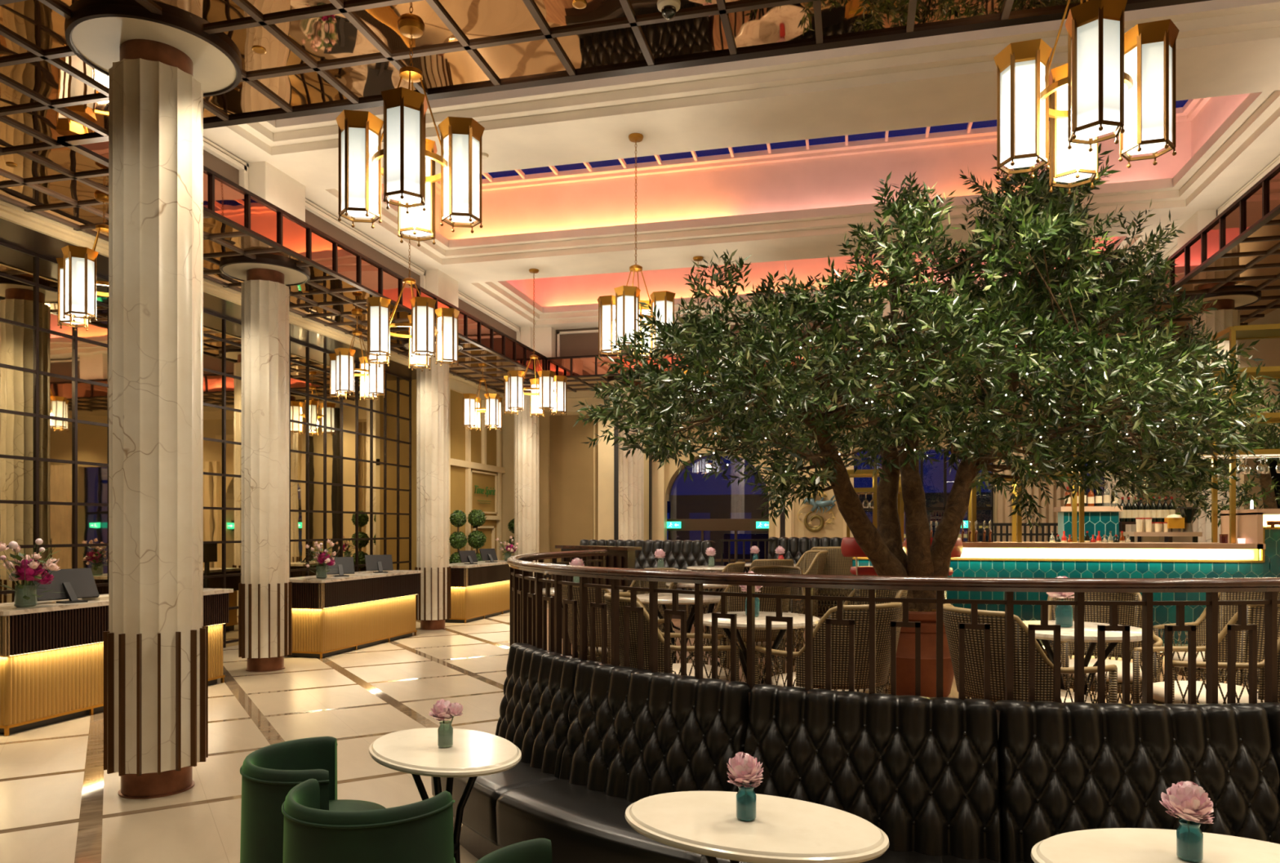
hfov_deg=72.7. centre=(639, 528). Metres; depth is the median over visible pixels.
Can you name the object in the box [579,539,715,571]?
cushion
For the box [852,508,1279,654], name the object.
bar counter
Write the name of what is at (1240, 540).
candle
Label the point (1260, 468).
bowl
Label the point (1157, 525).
paper cup
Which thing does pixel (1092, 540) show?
bottle
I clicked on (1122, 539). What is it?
bottle
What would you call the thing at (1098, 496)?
bottle
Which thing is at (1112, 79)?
chandelier
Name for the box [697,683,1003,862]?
banquette
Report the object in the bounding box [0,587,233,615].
countertop
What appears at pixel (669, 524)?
exit sign
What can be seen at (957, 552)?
bar stool
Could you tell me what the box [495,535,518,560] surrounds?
bouquet
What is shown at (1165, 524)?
paper cup
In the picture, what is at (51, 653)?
reception desk
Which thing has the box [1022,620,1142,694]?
round table
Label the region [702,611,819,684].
round table
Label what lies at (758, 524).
exit sign
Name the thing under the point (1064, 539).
bottle
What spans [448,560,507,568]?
countertop
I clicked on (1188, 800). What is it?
bud vase
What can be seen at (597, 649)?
cushion
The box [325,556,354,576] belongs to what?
monitor
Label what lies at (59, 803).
floor
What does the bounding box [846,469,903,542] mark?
gantry
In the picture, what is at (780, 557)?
bottle
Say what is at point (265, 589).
marble column
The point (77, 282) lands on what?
chandelier
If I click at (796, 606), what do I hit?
wicker chair
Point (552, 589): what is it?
round table
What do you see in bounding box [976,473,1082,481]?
shelf
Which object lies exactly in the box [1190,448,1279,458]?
shelf
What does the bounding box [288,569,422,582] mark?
countertop
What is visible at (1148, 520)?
paper cup
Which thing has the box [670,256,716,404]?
chandelier
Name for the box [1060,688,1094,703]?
cushion
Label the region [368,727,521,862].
table
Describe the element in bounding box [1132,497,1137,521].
bottle
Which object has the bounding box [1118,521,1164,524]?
shelf
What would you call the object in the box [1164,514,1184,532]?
coffee machine
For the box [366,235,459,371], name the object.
chandelier
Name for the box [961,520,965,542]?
tap
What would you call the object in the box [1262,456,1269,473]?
wine glass
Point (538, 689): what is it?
cushion
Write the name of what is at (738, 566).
wicker chair
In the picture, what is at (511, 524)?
topiary
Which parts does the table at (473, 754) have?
leg, leg, leg, leg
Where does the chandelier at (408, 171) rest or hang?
hanging from the ceiling at (331, 38)
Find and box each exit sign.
[666,521,680,528]
[755,521,768,528]
[960,520,968,528]
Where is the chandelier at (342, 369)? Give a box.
[328,311,385,401]
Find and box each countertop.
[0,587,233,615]
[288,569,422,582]
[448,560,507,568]
[902,508,1279,549]
[1120,531,1202,559]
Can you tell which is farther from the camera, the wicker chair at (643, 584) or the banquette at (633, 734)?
the wicker chair at (643, 584)
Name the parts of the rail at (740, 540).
post, post, post, post, post, post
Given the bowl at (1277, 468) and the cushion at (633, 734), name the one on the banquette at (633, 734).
the cushion at (633, 734)
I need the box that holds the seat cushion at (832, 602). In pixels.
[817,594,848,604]
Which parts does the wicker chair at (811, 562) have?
leg, rail, leg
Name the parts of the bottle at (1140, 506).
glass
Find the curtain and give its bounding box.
[996,443,1077,542]
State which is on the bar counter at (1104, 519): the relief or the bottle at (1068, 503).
the bottle at (1068, 503)
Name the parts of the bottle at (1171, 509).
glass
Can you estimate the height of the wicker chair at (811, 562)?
0.983 m
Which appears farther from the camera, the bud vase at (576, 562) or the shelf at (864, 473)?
the shelf at (864, 473)
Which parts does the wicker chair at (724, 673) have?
leg, rail, leg, leg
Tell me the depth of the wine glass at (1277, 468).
8.71 m
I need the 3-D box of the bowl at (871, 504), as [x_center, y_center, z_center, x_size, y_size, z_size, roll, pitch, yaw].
[2.620,-0.275,9.808,0.072,0.100,0.072,0,0,14]
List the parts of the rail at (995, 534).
post, post, post, post, post, post, post, post, post, post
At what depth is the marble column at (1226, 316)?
12.37 m
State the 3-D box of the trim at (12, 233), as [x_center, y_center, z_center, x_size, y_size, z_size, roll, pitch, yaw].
[-6.965,-3.200,8.672,0.750,0.040,20.340,0,0,14]
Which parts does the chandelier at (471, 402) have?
frame, frame, frame, frame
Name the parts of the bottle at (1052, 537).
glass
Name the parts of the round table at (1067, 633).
leg, leg, leg, leg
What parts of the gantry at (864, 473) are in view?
post, post, post, post, post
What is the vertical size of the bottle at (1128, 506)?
0.300 m
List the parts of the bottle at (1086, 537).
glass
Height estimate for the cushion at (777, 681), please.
0.077 m
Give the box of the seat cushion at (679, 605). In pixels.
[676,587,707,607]
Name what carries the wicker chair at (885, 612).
on the floor at (677, 622)
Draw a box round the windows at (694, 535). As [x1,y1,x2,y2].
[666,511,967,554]
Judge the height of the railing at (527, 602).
1.059 m
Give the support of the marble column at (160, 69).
on the floor at (59, 803)
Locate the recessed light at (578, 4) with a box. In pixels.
[572,0,586,8]
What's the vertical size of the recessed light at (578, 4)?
0.008 m
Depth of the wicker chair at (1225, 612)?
5.86 m
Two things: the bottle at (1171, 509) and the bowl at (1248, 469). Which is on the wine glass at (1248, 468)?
the bowl at (1248, 469)
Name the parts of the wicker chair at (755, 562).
rail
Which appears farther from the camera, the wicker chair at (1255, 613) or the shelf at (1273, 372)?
the shelf at (1273, 372)
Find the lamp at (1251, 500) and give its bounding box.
[1249,499,1253,509]
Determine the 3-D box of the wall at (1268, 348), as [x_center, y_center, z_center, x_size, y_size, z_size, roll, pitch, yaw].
[8.115,-0.750,6.663,0.200,5.100,23.600,0,0,14]
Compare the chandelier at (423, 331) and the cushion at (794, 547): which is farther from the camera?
the cushion at (794, 547)
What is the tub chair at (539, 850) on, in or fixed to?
on the floor at (59, 803)
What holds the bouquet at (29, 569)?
on the reception desk at (51, 653)
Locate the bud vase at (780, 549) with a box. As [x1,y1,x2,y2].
[774,545,785,559]
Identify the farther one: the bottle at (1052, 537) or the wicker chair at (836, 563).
the wicker chair at (836, 563)
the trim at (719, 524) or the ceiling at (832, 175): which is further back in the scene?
the trim at (719, 524)
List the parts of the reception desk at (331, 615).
corner trim, fluted panel, rail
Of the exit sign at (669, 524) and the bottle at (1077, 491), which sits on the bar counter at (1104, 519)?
the bottle at (1077, 491)
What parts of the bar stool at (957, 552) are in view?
backrest, seat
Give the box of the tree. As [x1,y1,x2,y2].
[573,142,1276,611]
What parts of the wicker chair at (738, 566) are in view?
leg, rail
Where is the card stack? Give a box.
[81,594,108,599]
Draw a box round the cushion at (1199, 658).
[1172,651,1204,670]
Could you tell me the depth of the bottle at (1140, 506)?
10.44 m
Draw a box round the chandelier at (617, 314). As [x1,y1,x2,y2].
[597,133,675,361]
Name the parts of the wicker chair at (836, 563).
rail, seat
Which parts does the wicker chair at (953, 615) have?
leg, leg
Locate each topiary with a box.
[448,509,467,563]
[466,509,486,560]
[507,518,514,545]
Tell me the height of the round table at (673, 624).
0.757 m
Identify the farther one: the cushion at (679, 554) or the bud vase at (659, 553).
the cushion at (679, 554)
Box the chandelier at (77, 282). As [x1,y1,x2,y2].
[56,193,108,331]
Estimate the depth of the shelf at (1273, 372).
8.75 m
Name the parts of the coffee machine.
lid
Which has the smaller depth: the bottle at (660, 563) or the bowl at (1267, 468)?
the bowl at (1267, 468)
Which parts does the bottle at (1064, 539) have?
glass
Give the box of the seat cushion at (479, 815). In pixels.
[431,761,559,845]
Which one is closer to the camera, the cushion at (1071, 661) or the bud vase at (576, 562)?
the cushion at (1071, 661)
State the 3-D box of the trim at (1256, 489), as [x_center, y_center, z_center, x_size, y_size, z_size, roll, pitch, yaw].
[10.752,0.090,11.681,3.060,3.420,4.640,0,0,14]
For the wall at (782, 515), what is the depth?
21.18 m
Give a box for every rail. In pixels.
[719,538,775,572]
[976,523,1057,558]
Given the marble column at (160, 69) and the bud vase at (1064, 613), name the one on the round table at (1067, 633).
the bud vase at (1064, 613)
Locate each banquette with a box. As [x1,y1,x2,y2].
[431,642,588,859]
[495,660,751,862]
[579,539,715,618]
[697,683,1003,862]
[768,537,848,616]
[994,699,1279,862]
[1255,702,1279,804]
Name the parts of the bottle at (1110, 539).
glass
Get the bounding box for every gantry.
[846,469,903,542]
[968,442,1084,542]
[1142,323,1279,542]
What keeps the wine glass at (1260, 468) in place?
hanging from the gantry at (1233, 333)
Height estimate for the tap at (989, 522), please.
0.230 m
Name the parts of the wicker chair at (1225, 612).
leg, rail, seat, leg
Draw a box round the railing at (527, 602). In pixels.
[506,549,1279,704]
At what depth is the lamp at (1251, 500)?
8.69 m
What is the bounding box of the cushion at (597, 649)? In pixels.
[587,646,608,655]
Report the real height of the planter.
0.666 m
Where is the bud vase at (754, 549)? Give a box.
[750,545,759,560]
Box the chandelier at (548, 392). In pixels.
[503,268,567,417]
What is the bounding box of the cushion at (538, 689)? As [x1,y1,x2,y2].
[495,642,588,777]
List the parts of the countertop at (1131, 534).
leg, leg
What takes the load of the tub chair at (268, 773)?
on the floor at (59, 803)
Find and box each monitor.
[31,568,99,603]
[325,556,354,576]
[364,554,393,573]
[458,550,477,564]
[479,548,497,562]
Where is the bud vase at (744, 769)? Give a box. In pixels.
[726,751,763,821]
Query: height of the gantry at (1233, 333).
2.175 m
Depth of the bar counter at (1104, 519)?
10.22 m
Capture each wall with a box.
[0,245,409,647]
[203,149,1065,356]
[411,379,502,569]
[502,391,1159,601]
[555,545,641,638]
[780,480,785,537]
[1115,360,1279,527]
[1159,308,1279,559]
[1267,445,1279,508]
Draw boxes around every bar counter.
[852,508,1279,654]
[1053,506,1122,559]
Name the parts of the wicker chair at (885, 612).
leg, leg, rail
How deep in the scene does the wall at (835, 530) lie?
21.15 m
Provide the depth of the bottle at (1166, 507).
10.38 m
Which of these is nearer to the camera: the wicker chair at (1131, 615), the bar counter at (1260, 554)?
the wicker chair at (1131, 615)
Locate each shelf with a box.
[846,469,900,477]
[853,487,902,494]
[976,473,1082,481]
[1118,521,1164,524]
[1142,412,1279,426]
[1187,365,1279,381]
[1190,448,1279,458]
[1212,323,1279,341]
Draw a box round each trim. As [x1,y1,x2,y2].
[0,200,503,397]
[0,217,416,379]
[0,240,412,648]
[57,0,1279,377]
[80,141,1279,375]
[203,137,1279,357]
[448,378,505,563]
[481,122,973,182]
[501,373,1062,540]
[613,422,652,540]
[666,518,768,562]
[863,449,1141,558]
[1240,423,1279,509]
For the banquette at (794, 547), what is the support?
on the floor at (677, 622)
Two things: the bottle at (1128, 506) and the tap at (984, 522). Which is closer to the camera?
the tap at (984, 522)
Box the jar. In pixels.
[1219,533,1227,542]
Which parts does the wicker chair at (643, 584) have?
leg, rail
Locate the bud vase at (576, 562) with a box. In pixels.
[568,557,584,582]
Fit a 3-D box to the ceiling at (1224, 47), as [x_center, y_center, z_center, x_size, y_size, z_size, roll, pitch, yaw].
[1.763,-4.665,11.948,12.310,0.330,13.450,0,0,14]
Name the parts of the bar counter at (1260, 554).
brass trim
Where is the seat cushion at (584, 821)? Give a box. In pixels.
[495,778,702,862]
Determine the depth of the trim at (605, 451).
20.84 m
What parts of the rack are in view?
leg, leg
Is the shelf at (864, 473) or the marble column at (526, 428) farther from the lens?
the marble column at (526, 428)
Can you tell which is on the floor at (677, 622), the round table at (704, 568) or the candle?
the round table at (704, 568)
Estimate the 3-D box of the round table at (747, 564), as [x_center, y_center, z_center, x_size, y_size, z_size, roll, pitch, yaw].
[1.700,0.893,12.600,0.720,0.757,0.720,0,0,14]
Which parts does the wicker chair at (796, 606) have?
rail, leg, leg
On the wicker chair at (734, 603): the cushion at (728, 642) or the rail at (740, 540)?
the cushion at (728, 642)
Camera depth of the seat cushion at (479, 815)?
4.65 m
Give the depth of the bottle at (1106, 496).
10.26 m
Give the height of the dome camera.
0.096 m
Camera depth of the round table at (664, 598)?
6.49 m
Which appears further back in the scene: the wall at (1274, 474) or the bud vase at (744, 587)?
the wall at (1274, 474)
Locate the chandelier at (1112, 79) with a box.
[993,0,1179,195]
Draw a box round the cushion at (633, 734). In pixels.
[559,660,751,802]
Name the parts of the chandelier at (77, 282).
frame, frame, rod, rod, chain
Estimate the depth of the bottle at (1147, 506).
10.43 m
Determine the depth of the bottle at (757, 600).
5.05 m
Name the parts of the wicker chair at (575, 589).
seat, leg, rail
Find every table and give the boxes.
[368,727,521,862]
[542,586,623,609]
[624,791,889,862]
[636,592,720,663]
[665,582,728,665]
[671,568,691,632]
[686,565,725,613]
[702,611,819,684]
[744,562,751,572]
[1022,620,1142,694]
[1031,827,1279,862]
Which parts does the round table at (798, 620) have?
leg, leg, leg, leg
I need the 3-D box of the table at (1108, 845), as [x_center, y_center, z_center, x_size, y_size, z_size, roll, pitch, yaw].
[1.749,1.424,2.743,0.970,0.751,0.630,0,0,7]
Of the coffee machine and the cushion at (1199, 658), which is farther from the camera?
the coffee machine
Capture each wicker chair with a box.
[561,584,664,666]
[604,591,738,680]
[626,567,679,637]
[685,561,745,626]
[702,584,791,681]
[748,559,794,611]
[749,564,804,665]
[755,601,902,693]
[786,588,907,693]
[795,550,827,627]
[810,546,852,615]
[942,603,1117,703]
[1044,591,1163,703]
[1133,604,1279,704]
[1153,591,1279,684]
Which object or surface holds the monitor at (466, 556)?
on the reception desk at (481, 590)
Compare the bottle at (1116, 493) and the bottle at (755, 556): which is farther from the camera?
the bottle at (755, 556)
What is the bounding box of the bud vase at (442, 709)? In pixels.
[428,698,462,747]
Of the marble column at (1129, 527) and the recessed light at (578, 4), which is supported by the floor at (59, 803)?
the marble column at (1129, 527)
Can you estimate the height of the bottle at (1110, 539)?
0.200 m
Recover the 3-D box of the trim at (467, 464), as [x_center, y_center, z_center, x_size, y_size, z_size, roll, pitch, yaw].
[-3.768,-0.690,20.038,0.100,4.980,3.260,0,0,14]
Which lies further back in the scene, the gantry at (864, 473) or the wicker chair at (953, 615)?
the gantry at (864, 473)
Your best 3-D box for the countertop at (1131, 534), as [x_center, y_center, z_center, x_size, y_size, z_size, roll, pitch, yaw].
[5.966,0.657,9.994,0.683,1.227,0.550,0,0,14]
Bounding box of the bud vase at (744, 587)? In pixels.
[739,570,762,616]
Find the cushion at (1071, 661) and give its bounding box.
[1060,658,1142,683]
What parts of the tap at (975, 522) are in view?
handle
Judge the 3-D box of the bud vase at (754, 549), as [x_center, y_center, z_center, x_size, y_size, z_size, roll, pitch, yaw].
[1.669,0.383,12.628,0.140,0.259,0.144,0,0,-23]
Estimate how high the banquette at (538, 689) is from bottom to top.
1.078 m
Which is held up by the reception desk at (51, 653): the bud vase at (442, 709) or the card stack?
the card stack
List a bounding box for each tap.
[929,520,933,537]
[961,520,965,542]
[966,520,972,542]
[973,520,978,542]
[981,520,986,542]
[986,520,993,542]
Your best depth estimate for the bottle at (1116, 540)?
9.27 m
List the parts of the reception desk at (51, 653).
corner trim, fluted panel, rail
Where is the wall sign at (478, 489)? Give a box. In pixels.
[474,484,495,503]
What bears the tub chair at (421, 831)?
on the floor at (59, 803)
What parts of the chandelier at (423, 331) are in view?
frame, frame, rod, rod, chain, frame, frame, frame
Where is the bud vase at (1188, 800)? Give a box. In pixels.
[1159,780,1213,862]
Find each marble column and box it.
[64,4,242,799]
[219,257,310,671]
[401,337,463,630]
[514,382,539,576]
[607,376,644,540]
[1104,355,1137,542]
[1173,290,1261,542]
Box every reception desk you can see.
[0,587,233,736]
[287,569,422,658]
[444,560,509,622]
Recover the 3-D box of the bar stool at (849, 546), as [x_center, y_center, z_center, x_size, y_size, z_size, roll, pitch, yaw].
[2.319,0.682,8.776,0.559,1.178,0.470,0,0,4]
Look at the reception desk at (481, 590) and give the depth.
17.00 m
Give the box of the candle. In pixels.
[1237,537,1245,543]
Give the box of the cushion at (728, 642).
[705,638,773,648]
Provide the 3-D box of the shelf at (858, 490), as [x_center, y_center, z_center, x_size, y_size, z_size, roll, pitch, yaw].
[2.647,-0.420,9.853,0.672,0.050,0.650,0,0,14]
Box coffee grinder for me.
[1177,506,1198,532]
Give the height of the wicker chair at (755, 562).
0.894 m
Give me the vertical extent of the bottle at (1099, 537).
0.200 m
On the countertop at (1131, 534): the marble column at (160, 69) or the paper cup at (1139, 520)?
the paper cup at (1139, 520)
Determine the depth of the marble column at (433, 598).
15.37 m
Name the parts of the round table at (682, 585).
leg, leg, leg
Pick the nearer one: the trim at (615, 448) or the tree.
the tree
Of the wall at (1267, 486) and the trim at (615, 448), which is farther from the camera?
the trim at (615, 448)
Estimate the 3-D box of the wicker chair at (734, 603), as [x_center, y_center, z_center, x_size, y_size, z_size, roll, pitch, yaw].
[0.801,0.823,6.498,0.620,0.894,0.745,0,0,-22]
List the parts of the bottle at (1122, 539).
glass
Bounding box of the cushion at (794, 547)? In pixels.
[768,537,842,564]
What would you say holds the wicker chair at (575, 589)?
on the floor at (677, 622)
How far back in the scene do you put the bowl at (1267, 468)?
8.83 m
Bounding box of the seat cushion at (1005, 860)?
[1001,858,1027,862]
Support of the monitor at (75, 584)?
on the reception desk at (51, 653)
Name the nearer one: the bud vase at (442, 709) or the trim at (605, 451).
the bud vase at (442, 709)
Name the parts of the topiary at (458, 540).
stem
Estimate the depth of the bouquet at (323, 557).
12.21 m
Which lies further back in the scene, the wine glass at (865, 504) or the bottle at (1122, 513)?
the bottle at (1122, 513)
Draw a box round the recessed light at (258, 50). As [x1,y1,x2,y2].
[251,45,266,54]
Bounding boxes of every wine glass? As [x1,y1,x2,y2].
[862,492,869,507]
[869,492,873,507]
[1237,455,1246,473]
[1242,456,1250,474]
[1256,455,1265,473]
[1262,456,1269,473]
[1275,455,1279,472]
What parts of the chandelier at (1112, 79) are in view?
frame, rod, frame, frame, frame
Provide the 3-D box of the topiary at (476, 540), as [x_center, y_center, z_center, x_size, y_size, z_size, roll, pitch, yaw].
[-3.597,0.689,19.186,0.439,2.222,0.452,0,0,28]
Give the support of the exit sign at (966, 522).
attached to the wall at (835, 530)
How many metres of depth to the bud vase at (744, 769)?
3.11 m
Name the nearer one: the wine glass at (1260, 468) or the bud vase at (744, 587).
the bud vase at (744, 587)
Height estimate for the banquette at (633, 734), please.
1.078 m
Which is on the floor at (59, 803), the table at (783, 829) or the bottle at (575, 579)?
the table at (783, 829)
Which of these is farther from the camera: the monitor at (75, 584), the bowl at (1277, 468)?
the bowl at (1277, 468)
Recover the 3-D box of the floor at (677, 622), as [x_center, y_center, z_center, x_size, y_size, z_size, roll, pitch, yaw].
[2.953,1.535,8.961,10.880,0.530,10.988,0,0,14]
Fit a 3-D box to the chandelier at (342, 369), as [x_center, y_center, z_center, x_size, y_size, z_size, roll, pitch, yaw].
[-4.323,-2.647,13.308,0.760,1.306,0.760,0,0,-31]
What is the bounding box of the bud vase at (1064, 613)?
[1046,576,1074,626]
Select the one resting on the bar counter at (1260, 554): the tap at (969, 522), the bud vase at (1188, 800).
the tap at (969, 522)
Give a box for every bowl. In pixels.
[862,498,869,507]
[869,499,873,507]
[1237,463,1246,473]
[1242,464,1250,474]
[1256,462,1265,473]
[1262,463,1269,473]
[1275,462,1279,472]
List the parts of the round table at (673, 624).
leg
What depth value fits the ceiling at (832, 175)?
13.86 m
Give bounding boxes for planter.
[884,608,954,697]
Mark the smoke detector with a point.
(484, 156)
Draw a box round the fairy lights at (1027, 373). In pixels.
[685,325,1203,475]
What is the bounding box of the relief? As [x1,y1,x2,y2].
[796,485,835,532]
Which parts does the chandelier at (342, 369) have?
frame, frame, rod, frame, frame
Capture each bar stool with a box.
[840,537,877,575]
[903,537,963,599]
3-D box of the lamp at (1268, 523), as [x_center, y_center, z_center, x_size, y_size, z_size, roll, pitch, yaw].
[6.168,-0.037,8.313,0.350,0.065,0.120,0,0,14]
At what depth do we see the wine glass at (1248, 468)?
8.88 m
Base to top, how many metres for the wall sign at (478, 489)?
0.402 m
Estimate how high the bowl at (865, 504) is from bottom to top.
0.100 m
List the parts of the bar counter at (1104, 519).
shelf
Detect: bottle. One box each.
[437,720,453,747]
[573,576,579,582]
[657,558,664,567]
[708,556,714,566]
[745,592,759,616]
[752,554,758,560]
[777,555,783,559]
[1049,530,1054,542]
[1055,534,1060,542]
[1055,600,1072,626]
[1061,530,1066,542]
[1064,486,1071,506]
[1066,534,1071,542]
[1076,491,1078,506]
[1084,490,1086,506]
[1084,530,1089,542]
[1087,488,1094,506]
[1090,534,1095,542]
[1095,490,1102,506]
[1096,530,1102,542]
[1102,482,1110,506]
[1102,534,1107,542]
[1107,530,1113,542]
[1111,485,1117,506]
[1113,534,1119,542]
[1119,497,1125,521]
[1119,530,1124,542]
[1124,534,1130,542]
[1125,497,1132,521]
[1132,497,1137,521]
[1137,497,1144,517]
[1144,498,1151,517]
[1150,496,1156,521]
[1156,496,1163,521]
[1162,496,1168,521]
[1168,496,1175,515]
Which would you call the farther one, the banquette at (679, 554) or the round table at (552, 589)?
the banquette at (679, 554)
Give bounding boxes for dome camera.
[657,0,680,19]
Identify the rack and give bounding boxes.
[1118,521,1172,542]
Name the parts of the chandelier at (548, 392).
frame, frame, chain, frame, frame, frame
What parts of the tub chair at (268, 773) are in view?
seat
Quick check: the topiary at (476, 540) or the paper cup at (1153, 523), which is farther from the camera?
the topiary at (476, 540)
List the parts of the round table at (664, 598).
leg, leg, leg, leg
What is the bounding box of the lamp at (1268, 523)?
[1266,520,1279,527]
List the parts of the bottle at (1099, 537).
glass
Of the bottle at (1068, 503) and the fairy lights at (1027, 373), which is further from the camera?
the bottle at (1068, 503)
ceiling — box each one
[0,0,1279,391]
[203,0,1279,329]
[381,93,1250,306]
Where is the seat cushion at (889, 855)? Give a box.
[697,849,1003,862]
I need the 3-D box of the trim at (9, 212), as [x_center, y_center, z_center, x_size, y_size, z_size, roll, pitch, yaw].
[-6.160,-3.235,10.154,0.150,0.130,23.600,0,0,14]
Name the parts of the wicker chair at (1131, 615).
leg, leg, rail, seat, leg, leg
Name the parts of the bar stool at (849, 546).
backrest, post, seat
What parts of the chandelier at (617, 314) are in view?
frame, frame, chain, rod, frame, rod, frame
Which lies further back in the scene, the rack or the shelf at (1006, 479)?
the rack
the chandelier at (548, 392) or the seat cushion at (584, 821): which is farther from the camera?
the chandelier at (548, 392)
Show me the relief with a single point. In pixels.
(824, 504)
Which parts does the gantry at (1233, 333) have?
post, post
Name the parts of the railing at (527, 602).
post, post, post, post, post, post, post, post, post, post, post, post, post, post, post, post, post, post, post, handrail, rail, post, post, post, post, post, post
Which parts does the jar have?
lid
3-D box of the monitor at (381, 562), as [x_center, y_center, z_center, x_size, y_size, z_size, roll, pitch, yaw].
[-4.165,0.570,13.933,0.420,0.280,0.267,0,0,-28]
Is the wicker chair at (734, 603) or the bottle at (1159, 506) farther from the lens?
the bottle at (1159, 506)
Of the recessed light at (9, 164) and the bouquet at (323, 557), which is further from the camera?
the bouquet at (323, 557)
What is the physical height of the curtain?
3.200 m
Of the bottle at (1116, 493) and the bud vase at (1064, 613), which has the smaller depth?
the bud vase at (1064, 613)
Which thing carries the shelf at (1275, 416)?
attached to the gantry at (1233, 333)
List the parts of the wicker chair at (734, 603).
rail, leg, seat, leg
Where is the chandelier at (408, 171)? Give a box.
[335,18,484,246]
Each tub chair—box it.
[240,736,386,862]
[281,778,455,862]
[475,837,551,862]
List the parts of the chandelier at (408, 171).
frame, rod, frame, rod, chain, frame, rod, frame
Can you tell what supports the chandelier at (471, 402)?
hanging from the ceiling at (331, 38)
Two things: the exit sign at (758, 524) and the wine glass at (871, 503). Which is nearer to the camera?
the wine glass at (871, 503)
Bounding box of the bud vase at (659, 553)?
[653,548,665,567]
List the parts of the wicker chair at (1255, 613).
leg, seat, leg, rail, leg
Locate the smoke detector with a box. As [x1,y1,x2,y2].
[479,152,488,159]
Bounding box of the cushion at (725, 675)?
[672,662,730,680]
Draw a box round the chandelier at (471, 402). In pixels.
[462,363,502,431]
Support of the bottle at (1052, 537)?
on the bar counter at (1260, 554)
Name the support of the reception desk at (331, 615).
on the floor at (59, 803)
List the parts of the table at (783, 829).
leg, leg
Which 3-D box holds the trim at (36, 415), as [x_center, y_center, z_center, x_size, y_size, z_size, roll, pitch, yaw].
[-7.313,-0.690,8.762,0.030,4.980,20.348,0,0,14]
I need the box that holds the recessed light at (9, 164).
[4,162,17,167]
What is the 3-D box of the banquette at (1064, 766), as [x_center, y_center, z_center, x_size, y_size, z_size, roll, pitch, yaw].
[2.029,1.261,3.387,1.247,1.078,0.696,0,0,4]
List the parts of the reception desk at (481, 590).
corner trim, rail, fluted panel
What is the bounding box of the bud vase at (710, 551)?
[705,546,715,566]
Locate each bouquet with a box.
[0,537,63,607]
[304,538,336,577]
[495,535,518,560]
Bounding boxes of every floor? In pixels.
[0,601,548,862]
[546,605,1248,703]
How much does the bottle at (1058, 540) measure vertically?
0.160 m
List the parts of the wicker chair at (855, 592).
leg, leg, rail, leg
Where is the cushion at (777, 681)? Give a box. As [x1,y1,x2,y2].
[771,671,868,693]
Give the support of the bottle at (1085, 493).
on the bar counter at (1104, 519)
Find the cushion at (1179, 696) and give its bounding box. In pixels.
[1153,680,1264,703]
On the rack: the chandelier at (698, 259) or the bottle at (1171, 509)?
the bottle at (1171, 509)
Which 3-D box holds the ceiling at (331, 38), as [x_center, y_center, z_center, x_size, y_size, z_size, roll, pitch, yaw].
[0.902,-3.320,8.427,14.650,0.040,23.600,0,0,14]
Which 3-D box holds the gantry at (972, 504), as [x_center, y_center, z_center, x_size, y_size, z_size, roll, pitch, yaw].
[4.124,-0.400,9.338,1.104,1.100,0.350,0,0,14]
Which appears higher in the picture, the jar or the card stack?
the jar
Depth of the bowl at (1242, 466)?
8.78 m
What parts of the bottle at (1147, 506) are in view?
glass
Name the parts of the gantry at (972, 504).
post, post, post, post, post, post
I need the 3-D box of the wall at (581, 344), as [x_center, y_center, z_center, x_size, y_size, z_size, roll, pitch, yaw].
[1.763,-3.960,11.948,12.510,1.120,13.650,0,0,14]
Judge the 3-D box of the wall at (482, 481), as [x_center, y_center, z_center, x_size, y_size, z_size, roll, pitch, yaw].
[-6.684,-0.750,10.282,0.930,5.100,23.600,0,0,14]
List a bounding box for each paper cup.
[1135,517,1142,532]
[1142,517,1145,532]
[1144,517,1151,532]
[1151,522,1154,532]
[1154,522,1161,532]
[1160,522,1163,532]
[1163,522,1168,532]

